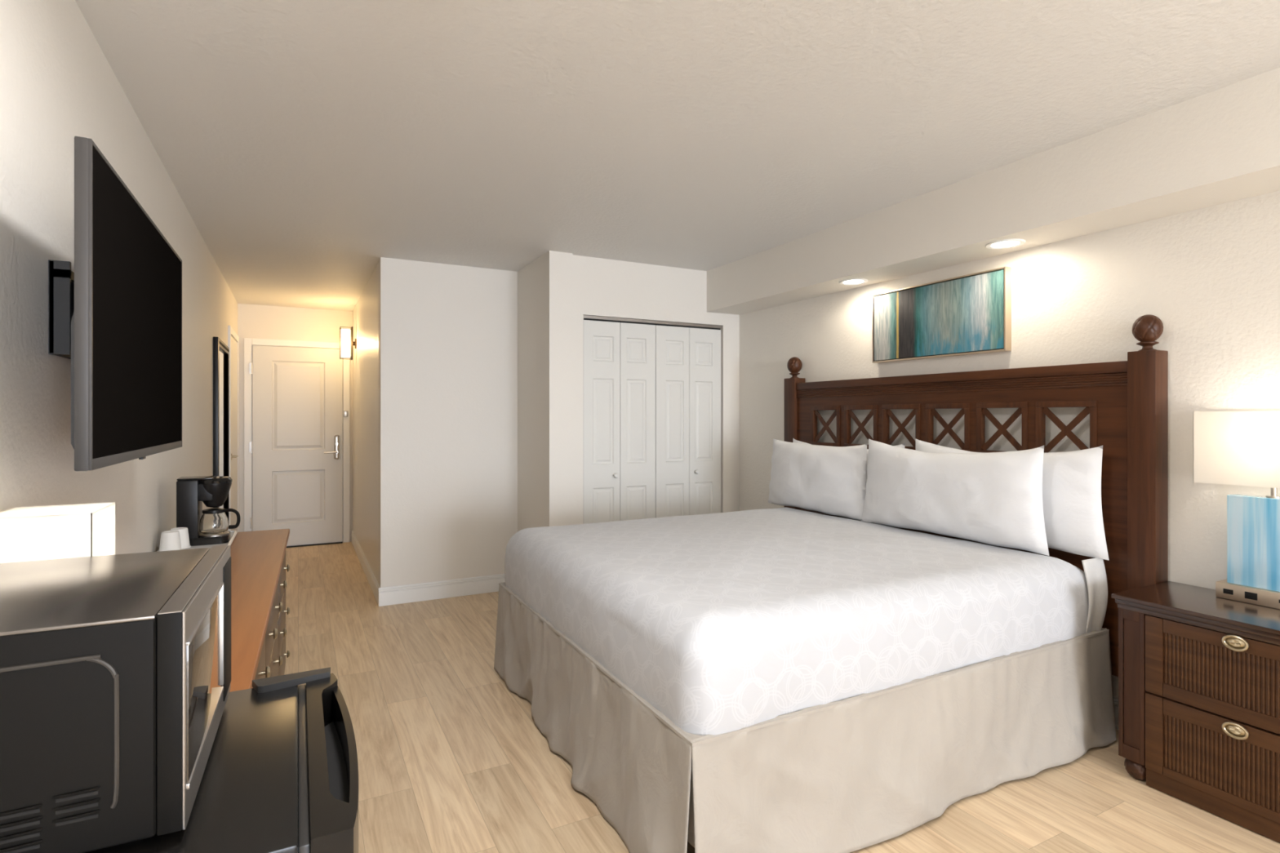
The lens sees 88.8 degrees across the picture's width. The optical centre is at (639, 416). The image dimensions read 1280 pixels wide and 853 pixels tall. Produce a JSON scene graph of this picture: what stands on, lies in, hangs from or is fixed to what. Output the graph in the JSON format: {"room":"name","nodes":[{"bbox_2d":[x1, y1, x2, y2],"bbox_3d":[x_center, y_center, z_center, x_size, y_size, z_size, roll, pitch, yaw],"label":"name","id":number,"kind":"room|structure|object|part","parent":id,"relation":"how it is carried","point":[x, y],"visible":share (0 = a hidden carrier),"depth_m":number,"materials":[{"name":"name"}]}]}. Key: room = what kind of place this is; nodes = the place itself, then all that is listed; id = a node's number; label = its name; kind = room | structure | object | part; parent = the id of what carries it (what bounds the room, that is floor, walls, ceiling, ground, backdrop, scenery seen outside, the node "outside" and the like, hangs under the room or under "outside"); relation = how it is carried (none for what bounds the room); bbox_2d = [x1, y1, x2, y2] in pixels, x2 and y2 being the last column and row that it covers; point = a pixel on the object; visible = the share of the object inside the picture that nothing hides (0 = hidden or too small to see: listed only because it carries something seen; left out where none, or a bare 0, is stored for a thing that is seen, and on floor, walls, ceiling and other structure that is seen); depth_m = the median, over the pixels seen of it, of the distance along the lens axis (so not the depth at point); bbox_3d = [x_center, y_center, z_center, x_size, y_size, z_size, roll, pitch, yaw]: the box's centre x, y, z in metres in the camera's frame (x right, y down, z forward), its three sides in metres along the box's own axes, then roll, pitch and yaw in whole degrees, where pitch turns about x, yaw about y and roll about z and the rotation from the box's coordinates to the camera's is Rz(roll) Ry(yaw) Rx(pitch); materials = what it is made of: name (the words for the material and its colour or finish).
{"room":"hotel room","nodes":[
{"label":"hotel room","id":0,"kind":"room"},
{"bbox_2d":[0,0,237,554],"bbox_3d":[-0.534,0.105,-0.251,0.120,2.440,15.290,0,0,-28],"label":"wall","id":1,"kind":"structure","parent":0,"point":[58,85],"depth_m":1.65,"materials":[{"name":"white paint"}]},
{"bbox_2d":[48,259,74,359],"bbox_3d":[-1.412,-0.263,1.711,0.144,0.225,0.500,0,0,-28],"label":"mount","id":2,"kind":"object","parent":1,"relation":"attached to","point":[60,276],"visible":0.16,"depth_m":1.57,"materials":[{"name":"black metal"}]},
{"bbox_3d":[-1.398,-0.250,1.706,0.124,0.170,0.480,0,0,-28],"label":"arm","id":3,"kind":"part","parent":2,"relation":"part of","materials":[{"name":"black plastic"}]},
{"bbox_2d":[71,136,182,471],"bbox_3d":[-1.292,-0.206,1.686,0.044,0.628,1.078,0,0,-28],"label":"television","id":4,"kind":"object","parent":2,"relation":"attached to","point":[126,321],"visible":1,"depth_m":1.40,"materials":[{"name":"grey plastic"}]},
{"bbox_2d":[213,336,229,524],"bbox_3d":[-3.164,0.172,4.947,0.038,1.465,0.820,0,0,-28],"label":"wall mirror","id":5,"kind":"object","parent":1,"relation":"attached to","point":[220,350],"visible":0.84,"depth_m":4.91,"materials":[{"name":"black mirror"}]},
{"bbox_2d":[218,348,226,514],"bbox_3d":[-3.174,0.172,4.942,0.014,1.345,0.700,0,0,-28],"label":"mirror glass","id":6,"kind":"object","parent":5,"relation":"attached to","point":[222,352],"depth_m":5.01,"materials":[{"name":"white"}]},
{"bbox_2d":[227,325,239,532],"bbox_3d":[-3.701,0.275,5.953,0.018,2.100,0.900,0,0,-28],"label":"trim","id":7,"kind":"structure","parent":1,"relation":"attached to","point":[231,332],"depth_m":5.64,"materials":[{"name":"white paint"}]},
{"bbox_2d":[231,336,238,531],"bbox_3d":[-3.682,0.305,5.963,0.061,2.020,0.740,0,0,-28],"label":"door","id":8,"kind":"structure","parent":1,"relation":"in","point":[234,455],"depth_m":5.92,"materials":[{"name":"white paint"}]},
{"bbox_3d":[-3.550,0.350,5.723,0.049,0.056,0.128,0,0,-28],"label":"handle","id":9,"kind":"part","parent":8,"relation":"part of","materials":[{"name":"gold metal"}]},
{"bbox_2d":[237,303,352,542],"bbox_3d":[-3.482,0.105,6.767,1.160,2.440,0.120,0,0,-28],"label":"wall","id":10,"kind":"structure","parent":0,"point":[254,321],"depth_m":6.64,"materials":[{"name":"white paint"}]},
{"bbox_2d":[244,337,350,542],"bbox_3d":[-3.489,0.275,6.680,0.957,2.100,0.028,0,0,-28],"label":"trim","id":11,"kind":"structure","parent":10,"relation":"attached to","point":[248,342],"depth_m":6.54,"materials":[{"name":"white paint"}]},
{"bbox_2d":[249,345,347,547],"bbox_3d":[-3.459,0.310,6.654,0.887,2.030,0.102,0,0,-28],"label":"door","id":12,"kind":"structure","parent":10,"relation":"in","point":[296,445],"depth_m":6.66,"materials":[{"name":"white paint"}]},
{"bbox_3d":[-3.196,0.370,6.763,0.135,0.027,0.052,0,0,-28],"label":"handle","id":13,"kind":"part","parent":12,"relation":"part of","materials":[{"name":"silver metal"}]},
{"bbox_3d":[-3.164,0.323,6.818,0.060,0.265,0.038,0,0,-28],"label":"lock plate","id":14,"kind":"part","parent":12,"relation":"part of","materials":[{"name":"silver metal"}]},
{"bbox_2d":[352,261,378,583],"bbox_3d":[-2.405,0.105,5.829,0.120,2.440,2.540,0,0,-28],"label":"wall","id":15,"kind":"structure","parent":0,"point":[366,312],"depth_m":5.55,"materials":[{"name":"white paint"}]},
{"bbox_2d":[339,326,356,359],"bbox_3d":[-2.881,-0.723,6.449,0.148,0.322,0.110,0,0,-28],"label":"wall sconce","id":16,"kind":"object","parent":15,"relation":"attached to","point":[346,343],"visible":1,"depth_m":6.41,"materials":[{"name":"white glass"}]},
{"bbox_3d":[-2.900,-0.723,6.439,0.084,0.274,0.090,0,0,-28],"label":"lamp shade","id":17,"kind":"part","parent":16,"relation":"part of","materials":[{"name":"white glass"}]},
{"bbox_3d":[-2.835,-0.723,6.473,0.045,0.322,0.100,0,0,-28],"label":"plate","id":18,"kind":"part","parent":16,"relation":"part of","materials":[{"name":"brown metal"}]},
{"bbox_2d":[351,529,380,605],"bbox_3d":[-2.432,1.261,5.736,0.014,0.128,2.640,0,0,-28],"label":"baseboard","id":19,"kind":"structure","parent":15,"relation":"attached to","point":[370,575],"depth_m":5.39,"materials":[{"name":"white paint"}]},
{"bbox_2d":[378,257,517,587],"bbox_3d":[-0.702,0.105,5.219,2.574,2.440,0.120,0,0,-28],"label":"wall","id":20,"kind":"structure","parent":0,"point":[448,333],"depth_m":4.77,"materials":[{"name":"white paint"}]},
{"bbox_2d":[378,573,505,606],"bbox_3d":[-1.381,1.261,4.788,0.998,0.128,0.014,0,0,-28],"label":"baseboard","id":21,"kind":"structure","parent":20,"relation":"attached to","point":[400,594],"depth_m":4.74,"materials":[{"name":"white paint"}]},
{"bbox_2d":[517,250,739,531],"bbox_3d":[-0.071,0.105,5.075,1.590,2.440,0.720,0,0,-28],"label":"wall","id":22,"kind":"structure","parent":0,"point":[556,290],"depth_m":4.61,"materials":[{"name":"white paint"}]},
{"bbox_2d":[583,320,655,524],"bbox_3d":[-0.141,0.318,4.690,0.579,1.985,0.060,0,0,-28],"label":"door","id":23,"kind":"structure","parent":22,"relation":"in","point":[620,357],"depth_m":4.68,"materials":[{"name":"white paint"}]},
{"bbox_2d":[583,315,722,329],"bbox_3d":[0.115,0.309,4.836,1.176,2.032,0.045,0,0,-28],"label":"trim","id":24,"kind":"structure","parent":22,"relation":"attached to","point":[588,317],"depth_m":4.80,"materials":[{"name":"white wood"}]},
{"bbox_2d":[655,324,720,517],"bbox_3d":[0.376,0.318,4.960,0.579,1.985,0.060,0,0,-28],"label":"door","id":25,"kind":"structure","parent":22,"relation":"in","point":[688,359],"depth_m":4.96,"materials":[{"name":"white paint"}]},
{"bbox_2d":[75,0,1279,311],"bbox_3d":[1.120,-1.145,0.614,3.854,0.060,15.290,0,0,-28],"label":"ceiling","id":26,"kind":"structure","parent":0,"point":[307,144],"depth_m":2.35,"materials":[{"name":"white paint"}]},
{"bbox_2d":[284,542,1279,852],"bbox_3d":[1.120,1.350,0.614,3.854,0.050,15.290,0,0,-28],"label":"floor","id":27,"kind":"structure","parent":0,"point":[451,759],"depth_m":2.40,"materials":[{"name":"brown wood"}]},
{"bbox_2d":[85,667,358,852],"bbox_3d":[-0.753,0.926,0.988,0.591,0.798,0.588,0,0,-28],"label":"mini refrigerator","id":28,"kind":"object","parent":27,"relation":"on","point":[281,773],"visible":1,"depth_m":0.98,"materials":[{"name":"black"}]},
{"bbox_2d":[0,545,231,852],"bbox_3d":[-0.845,0.393,0.963,0.368,0.292,0.483,0,0,-26],"label":"microwave oven","id":29,"kind":"object","parent":28,"relation":"on","point":[115,670],"visible":1,"depth_m":0.81,"materials":[{"name":"black metal"}]},
{"bbox_3d":[-0.861,0.390,0.958,0.334,0.275,0.478,0,0,-26],"label":"casing","id":30,"kind":"part","parent":29,"relation":"part of","materials":[{"name":"black metal"}]},
{"bbox_3d":[-0.861,0.252,0.958,0.331,0.006,0.475,0,0,-26],"label":"panel","id":31,"kind":"part","parent":29,"relation":"part of","materials":[{"name":"silver metal"}]},
{"bbox_3d":[-0.699,0.387,1.038,0.026,0.278,0.478,0,0,-26],"label":"door","id":32,"kind":"part","parent":29,"relation":"part of","materials":[{"name":"black"}]},
{"bbox_3d":[-0.699,0.248,1.038,0.026,0.002,0.476,0,0,-26],"label":"rail","id":33,"kind":"part","parent":29,"relation":"part of","materials":[{"name":"silver metal"}]},
{"bbox_3d":[-0.655,0.292,0.990,0.004,0.004,0.339,0,0,-26],"label":"window trim","id":34,"kind":"part","parent":29,"relation":"part of","materials":[{"name":"silver metal"}]},
{"bbox_3d":[-0.655,0.475,0.990,0.004,0.007,0.339,0,0,-26],"label":"window trim","id":35,"kind":"part","parent":29,"relation":"part of","materials":[{"name":"silver metal"}]},
{"bbox_3d":[-0.685,0.387,1.044,0.004,0.278,0.478,0,0,-26],"label":"frame","id":36,"kind":"part","parent":29,"relation":"part of","materials":[{"name":"metal"}]},
{"bbox_3d":[-0.763,0.388,1.207,0.004,0.238,0.102,0,0,-26],"label":"control panel","id":37,"kind":"part","parent":29,"relation":"part of","materials":[{"name":"black plastic"}]},
{"bbox_3d":[-0.521,0.906,1.105,0.072,0.737,0.582,0,0,-28],"label":"door","id":38,"kind":"part","parent":28,"relation":"part of","materials":[{"name":"black"}]},
{"bbox_2d":[229,528,289,692],"bbox_3d":[-1.472,0.945,2.221,0.438,0.760,2.190,0,0,-26],"label":"dresser","id":39,"kind":"object","parent":27,"relation":"on","point":[258,557],"visible":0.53,"depth_m":2.20,"materials":[{"name":"brown wood"}]},
{"bbox_2d":[0,502,115,563],"bbox_3d":[-1.164,0.375,1.293,0.164,0.380,0.182,0,0,-28],"label":"table lamp","id":40,"kind":"object","parent":39,"relation":"on","point":[43,532],"visible":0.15,"depth_m":1.23,"materials":[{"name":"fabric"}]},
{"bbox_2d":[0,502,112,518],"bbox_3d":[-1.164,0.188,1.293,0.160,0.002,0.178,0,0,-28],"label":"diffuser","id":41,"kind":"object","parent":40,"relation":"attached to","point":[94,510],"depth_m":1.29,"materials":[{"name":"fabric"}]},
{"bbox_2d":[156,530,237,551],"bbox_3d":[-1.941,0.556,2.878,0.256,0.016,0.506,0,0,-28],"label":"serving tray","id":42,"kind":"object","parent":39,"relation":"on","point":[233,535],"visible":0.23,"depth_m":2.85,"materials":[{"name":"white"}]},
{"bbox_2d":[159,530,181,551],"bbox_3d":[-1.937,0.517,2.694,0.085,0.085,0.085,0,0,-28],"label":"paper cup","id":43,"kind":"object","parent":42,"relation":"on","point":[170,540],"visible":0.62,"depth_m":2.67,"materials":[{"name":"white paper"}]},
{"bbox_2d":[170,527,191,549],"bbox_3d":[-1.955,0.517,2.772,0.085,0.085,0.085,0,0,-28],"label":"paper cup","id":44,"kind":"object","parent":42,"relation":"on","point":[184,532],"visible":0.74,"depth_m":2.76,"materials":[{"name":"white paper"}]},
{"bbox_2d":[176,475,240,546],"bbox_3d":[-1.918,0.414,2.918,0.233,0.291,0.156,0,0,-28],"label":"coffee maker","id":45,"kind":"object","parent":42,"relation":"on","point":[207,526],"visible":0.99,"depth_m":2.87,"materials":[{"name":"black plastic"}]},
{"bbox_3d":[-1.987,0.418,2.882,0.078,0.283,0.150,0,0,-28],"label":"water tank","id":46,"kind":"part","parent":45,"relation":"part of","materials":[{"name":"black plastic"}]},
{"bbox_3d":[-1.933,0.282,2.911,0.200,0.026,0.138,0,0,-28],"label":"lid","id":47,"kind":"part","parent":45,"relation":"part of","materials":[{"name":"black plastic"}]},
{"bbox_3d":[-1.907,0.421,2.924,0.088,0.020,0.088,0,0,-28],"label":"carafe lid","id":48,"kind":"part","parent":45,"relation":"part of","materials":[{"name":"black plastic"}]},
{"bbox_3d":[-1.907,0.525,2.924,0.116,0.006,0.116,0,0,-28],"label":"hot plate","id":49,"kind":"part","parent":45,"relation":"part of","materials":[{"name":"silver metal"}]},
{"bbox_2d":[198,482,231,507],"bbox_3d":[-1.905,0.350,2.925,0.132,0.110,0.132,0,0,-28],"label":"basket","id":50,"kind":"object","parent":45,"relation":"on","point":[213,495],"depth_m":2.88,"materials":[{"name":"black plastic"}]},
{"bbox_3d":[-1.832,0.459,2.936,0.070,0.092,0.015,0,0,-7],"label":"handle","id":51,"kind":"part","parent":45,"relation":"part of","materials":[{"name":"black plastic"}]},
{"bbox_3d":[-0.990,0.719,1.671,0.014,0.196,0.695,0,0,-26],"label":"drawer","id":52,"kind":"part","parent":39,"relation":"part of","materials":[{"name":"brown wood"}]},
{"bbox_3d":[-1.049,0.719,1.832,0.024,0.036,0.036,0,0,-26],"label":"knob","id":53,"kind":"part","parent":39,"relation":"part of","materials":[{"name":"gold metal"}]},
{"bbox_3d":[-1.303,0.719,2.304,0.014,0.196,0.695,0,0,-26],"label":"drawer","id":54,"kind":"part","parent":39,"relation":"part of","materials":[{"name":"brown wood"}]},
{"bbox_3d":[-1.210,0.719,2.160,0.024,0.036,0.036,0,0,-26],"label":"knob","id":55,"kind":"part","parent":39,"relation":"part of","materials":[{"name":"gold metal"}]},
{"bbox_3d":[-1.303,0.923,2.304,0.014,0.196,0.695,0,0,-26],"label":"drawer","id":56,"kind":"part","parent":39,"relation":"part of","materials":[{"name":"brown wood"}]},
{"bbox_3d":[-1.361,0.719,2.466,0.024,0.036,0.036,0,0,-26],"label":"knob","id":57,"kind":"part","parent":39,"relation":"part of","materials":[{"name":"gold metal"}]},
{"bbox_3d":[-1.361,0.923,2.466,0.024,0.036,0.036,0,0,-26],"label":"knob","id":58,"kind":"part","parent":39,"relation":"part of","materials":[{"name":"gold metal"}]},
{"bbox_3d":[-1.616,0.923,2.938,0.014,0.196,0.695,0,0,-26],"label":"drawer","id":59,"kind":"part","parent":39,"relation":"part of","materials":[{"name":"brown wood"}]},
{"bbox_3d":[-1.616,1.127,2.938,0.014,0.196,0.695,0,0,-26],"label":"drawer","id":60,"kind":"part","parent":39,"relation":"part of","materials":[{"name":"brown wood"}]},
{"bbox_3d":[-1.616,0.719,2.938,0.014,0.196,0.695,0,0,-26],"label":"drawer","id":61,"kind":"part","parent":39,"relation":"part of","materials":[{"name":"brown wood"}]},
{"bbox_3d":[-1.523,0.719,2.793,0.024,0.036,0.036,0,0,-26],"label":"knob","id":62,"kind":"part","parent":39,"relation":"part of","materials":[{"name":"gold metal"}]},
{"bbox_3d":[-1.523,0.923,2.793,0.024,0.036,0.036,0,0,-26],"label":"knob","id":63,"kind":"part","parent":39,"relation":"part of","materials":[{"name":"gold metal"}]},
{"bbox_3d":[-1.674,0.719,3.100,0.024,0.036,0.036,0,0,-26],"label":"knob","id":64,"kind":"part","parent":39,"relation":"part of","materials":[{"name":"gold metal"}]},
{"bbox_3d":[-1.674,0.923,3.100,0.024,0.036,0.036,0,0,-26],"label":"knob","id":65,"kind":"part","parent":39,"relation":"part of","materials":[{"name":"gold metal"}]},
{"bbox_3d":[-1.674,1.127,3.100,0.024,0.036,0.036,0,0,-26],"label":"knob","id":66,"kind":"part","parent":39,"relation":"part of","materials":[{"name":"gold metal"}]},
{"bbox_2d":[493,582,1116,852],"bbox_3d":[0.559,1.094,3.037,2.084,0.448,2.003,0,0,-28],"label":"bed base","id":67,"kind":"object","parent":27,"relation":"on","point":[863,771],"visible":0.68,"depth_m":2.12,"materials":[{"name":"beige fabric"}]},
{"bbox_2d":[1074,557,1107,634],"bbox_3d":[0.627,0.747,3.038,1.957,0.336,1.850,0,0,-28],"label":"mattress","id":68,"kind":"object","parent":67,"relation":"on","point":[1095,572],"visible":0.06,"depth_m":2.65,"materials":[{"name":"grey fabric"}]},
{"bbox_2d":[504,506,1092,735],"bbox_3d":[0.557,0.723,3.033,1.935,0.350,1.894,0,0,-28],"label":"bedspread","id":69,"kind":"object","parent":68,"relation":"on","point":[722,623],"visible":1,"depth_m":2.29,"materials":[{"name":"white fabric"}]},
{"bbox_2d":[768,438,866,520],"bbox_3d":[1.061,0.362,3.963,0.158,0.431,0.864,0,0,-28],"label":"pillow","id":70,"kind":"object","parent":69,"relation":"on","point":[825,479],"visible":0.98,"depth_m":3.83,"materials":[{"name":"white fabric"}]},
{"bbox_2d":[861,438,1048,555],"bbox_3d":[1.464,0.348,3.152,0.171,0.456,1.020,0,0,-28],"label":"pillow","id":71,"kind":"object","parent":69,"relation":"on","point":[990,498],"visible":1,"depth_m":2.99,"materials":[{"name":"white fabric"}]},
{"bbox_2d":[792,438,811,444],"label":"pillow","id":72,"kind":"object","parent":68,"relation":"on","point":[793,440],"depth_m":4.28,"materials":[{"name":"white fabric"}]},
{"bbox_2d":[866,448,868,476],"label":"pillow","id":73,"kind":"object","parent":68,"relation":"on","point":[867,457],"depth_m":3.72,"materials":[{"name":"white fabric"}]},
{"bbox_2d":[893,443,905,448],"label":"pillow","id":74,"kind":"object","parent":68,"relation":"on","point":[901,446],"depth_m":3.56,"materials":[{"name":"white fabric"}]},
{"bbox_2d":[915,439,1109,560],"bbox_3d":[1.674,0.349,3.076,0.141,0.464,0.983,0,0,-28],"label":"pillow","id":75,"kind":"object","parent":68,"relation":"on","point":[1073,522],"visible":0.24,"depth_m":2.73,"materials":[{"name":"white fabric"}]},
{"bbox_2d":[784,314,1168,676],"bbox_3d":[1.549,0.458,3.558,0.100,1.734,2.209,0,0,-28],"label":"headboard","id":76,"kind":"object","parent":27,"relation":"on","point":[1126,402],"visible":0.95,"depth_m":2.83,"materials":[{"name":"brown wood"}]},
{"bbox_3d":[1.062,0.531,4.489,0.096,1.587,0.108,0,0,-28],"label":"post","id":77,"kind":"part","parent":76,"relation":"part of","materials":[{"name":"brown wood"}]},
{"bbox_3d":[1.191,0.063,4.193,0.015,0.262,0.258,0,0,-28],"label":"lattice panel","id":78,"kind":"part","parent":76,"relation":"part of","materials":[{"name":"brown wood"}]},
{"bbox_3d":[1.328,0.063,3.931,0.015,0.262,0.258,0,0,-28],"label":"lattice panel","id":79,"kind":"part","parent":76,"relation":"part of","materials":[{"name":"brown wood"}]},
{"bbox_3d":[1.465,0.063,3.668,0.015,0.262,0.258,0,0,-28],"label":"lattice panel","id":80,"kind":"part","parent":76,"relation":"part of","materials":[{"name":"brown wood"}]},
{"bbox_3d":[1.603,0.063,3.406,0.015,0.262,0.258,0,0,-28],"label":"lattice panel","id":81,"kind":"part","parent":76,"relation":"part of","materials":[{"name":"brown wood"}]},
{"bbox_3d":[1.550,-0.175,3.554,0.070,0.104,2.002,0,0,-28],"label":"rail","id":82,"kind":"part","parent":76,"relation":"part of","materials":[{"name":"brown wood"}]},
{"bbox_3d":[1.541,0.476,3.549,0.024,1.198,2.002,0,0,-28],"label":"panel","id":83,"kind":"part","parent":76,"relation":"part of","materials":[{"name":"brown wood"}]},
{"bbox_3d":[1.740,0.063,3.143,0.015,0.262,0.258,0,0,-28],"label":"lattice panel","id":84,"kind":"part","parent":76,"relation":"part of","materials":[{"name":"brown wood"}]},
{"bbox_3d":[1.877,0.063,2.881,0.015,0.262,0.258,0,0,-28],"label":"lattice panel","id":85,"kind":"part","parent":76,"relation":"part of","materials":[{"name":"brown wood"}]},
{"bbox_3d":[2.038,0.531,2.624,0.096,1.587,0.099,0,0,-28],"label":"post","id":86,"kind":"part","parent":76,"relation":"part of","materials":[{"name":"brown wood"}]},
{"bbox_2d":[1111,581,1279,843],"bbox_3d":[2.089,0.989,2.176,0.414,0.672,0.736,0,0,-28],"label":"nightstand","id":87,"kind":"object","parent":27,"relation":"on","point":[1199,670],"visible":1,"depth_m":2.19,"materials":[{"name":"brown wood"}]},
{"bbox_3d":[1.938,1.121,2.102,0.022,0.268,0.535,0,0,-28],"label":"drawer","id":88,"kind":"part","parent":87,"relation":"part of","materials":[{"name":"brown wood"}]},
{"bbox_3d":[1.938,0.845,2.102,0.022,0.271,0.535,0,0,-28],"label":"drawer","id":89,"kind":"part","parent":87,"relation":"part of","materials":[{"name":"brown wood"}]},
{"bbox_3d":[1.917,1.011,2.103,0.014,0.051,0.069,0,0,-28],"label":"handle","id":90,"kind":"part","parent":87,"relation":"part of","materials":[{"name":"gold metal"}]},
{"bbox_3d":[1.917,0.729,2.103,0.014,0.051,0.069,0,0,-28],"label":"handle","id":91,"kind":"part","parent":87,"relation":"part of","materials":[{"name":"gold metal"}]},
{"bbox_2d":[1193,410,1279,608],"bbox_3d":[2.189,0.317,2.256,0.170,0.672,0.390,0,0,-28],"label":"table lamp","id":92,"kind":"object","parent":87,"relation":"on","point":[1237,448],"visible":1,"depth_m":2.28,"materials":[{"name":"white fabric"}]},
{"bbox_3d":[2.189,0.111,2.256,0.170,0.259,0.390,0,0,-28],"label":"lamp shade","id":93,"kind":"part","parent":92,"relation":"part of","materials":[{"name":"fabric"}]},
{"bbox_2d":[1244,591,1257,600],"bbox_3d":[2.128,0.625,2.275,0.002,0.024,0.034,0,0,-28],"label":"power outlet","id":94,"kind":"object","parent":92,"relation":"attached to","point":[1249,596],"depth_m":2.27,"materials":[{"name":"black plastic"}]},
{"bbox_2d":[706,66,1279,315],"bbox_3d":[3.360,-0.959,-0.102,0.308,0.313,11.705,0,0,-28],"label":"soffit","id":95,"kind":"structure","parent":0,"point":[1221,145],"depth_m":2.75,"materials":[{"name":"white paint"}]},
{"bbox_2d":[839,278,867,284],"bbox_3d":[1.267,-0.799,3.879,0.164,0.006,0.164,0,0,-28],"label":"recessed light","id":96,"kind":"object","parent":95,"relation":"in","point":[854,281],"visible":1,"depth_m":3.87,"materials":[{"name":"white"}]},
{"bbox_2d":[985,239,1026,248],"bbox_3d":[1.694,-0.799,3.030,0.164,0.006,0.164,0,0,-28],"label":"recessed light","id":97,"kind":"object","parent":95,"relation":"in","point":[1006,243],"visible":1,"depth_m":3.02,"materials":[{"name":"white paint"}]},
{"bbox_2d":[739,190,1279,698],"bbox_3d":[2.774,0.105,1.479,0.120,2.440,15.290,0,0,-28],"label":"wall","id":98,"kind":"structure","parent":0,"point":[1211,275],"depth_m":2.78,"materials":[{"name":"white paint"}]},
{"bbox_2d":[871,266,1011,363],"bbox_3d":[1.599,-0.523,3.545,0.047,0.407,0.830,0,0,-28],"label":"wall art","id":99,"kind":"object","parent":98,"relation":"attached to","point":[968,314],"visible":1,"depth_m":3.46,"materials":[{"name":"teal paint"}]},
{"bbox_2d":[1113,697,1118,729],"bbox_3d":[3.490,1.261,-0.034,0.014,0.128,11.705,0,0,-28],"label":"baseboard","id":100,"kind":"structure","parent":98,"relation":"attached to","point":[1115,700],"depth_m":2.77,"materials":[{"name":"white paint"}]}
]}

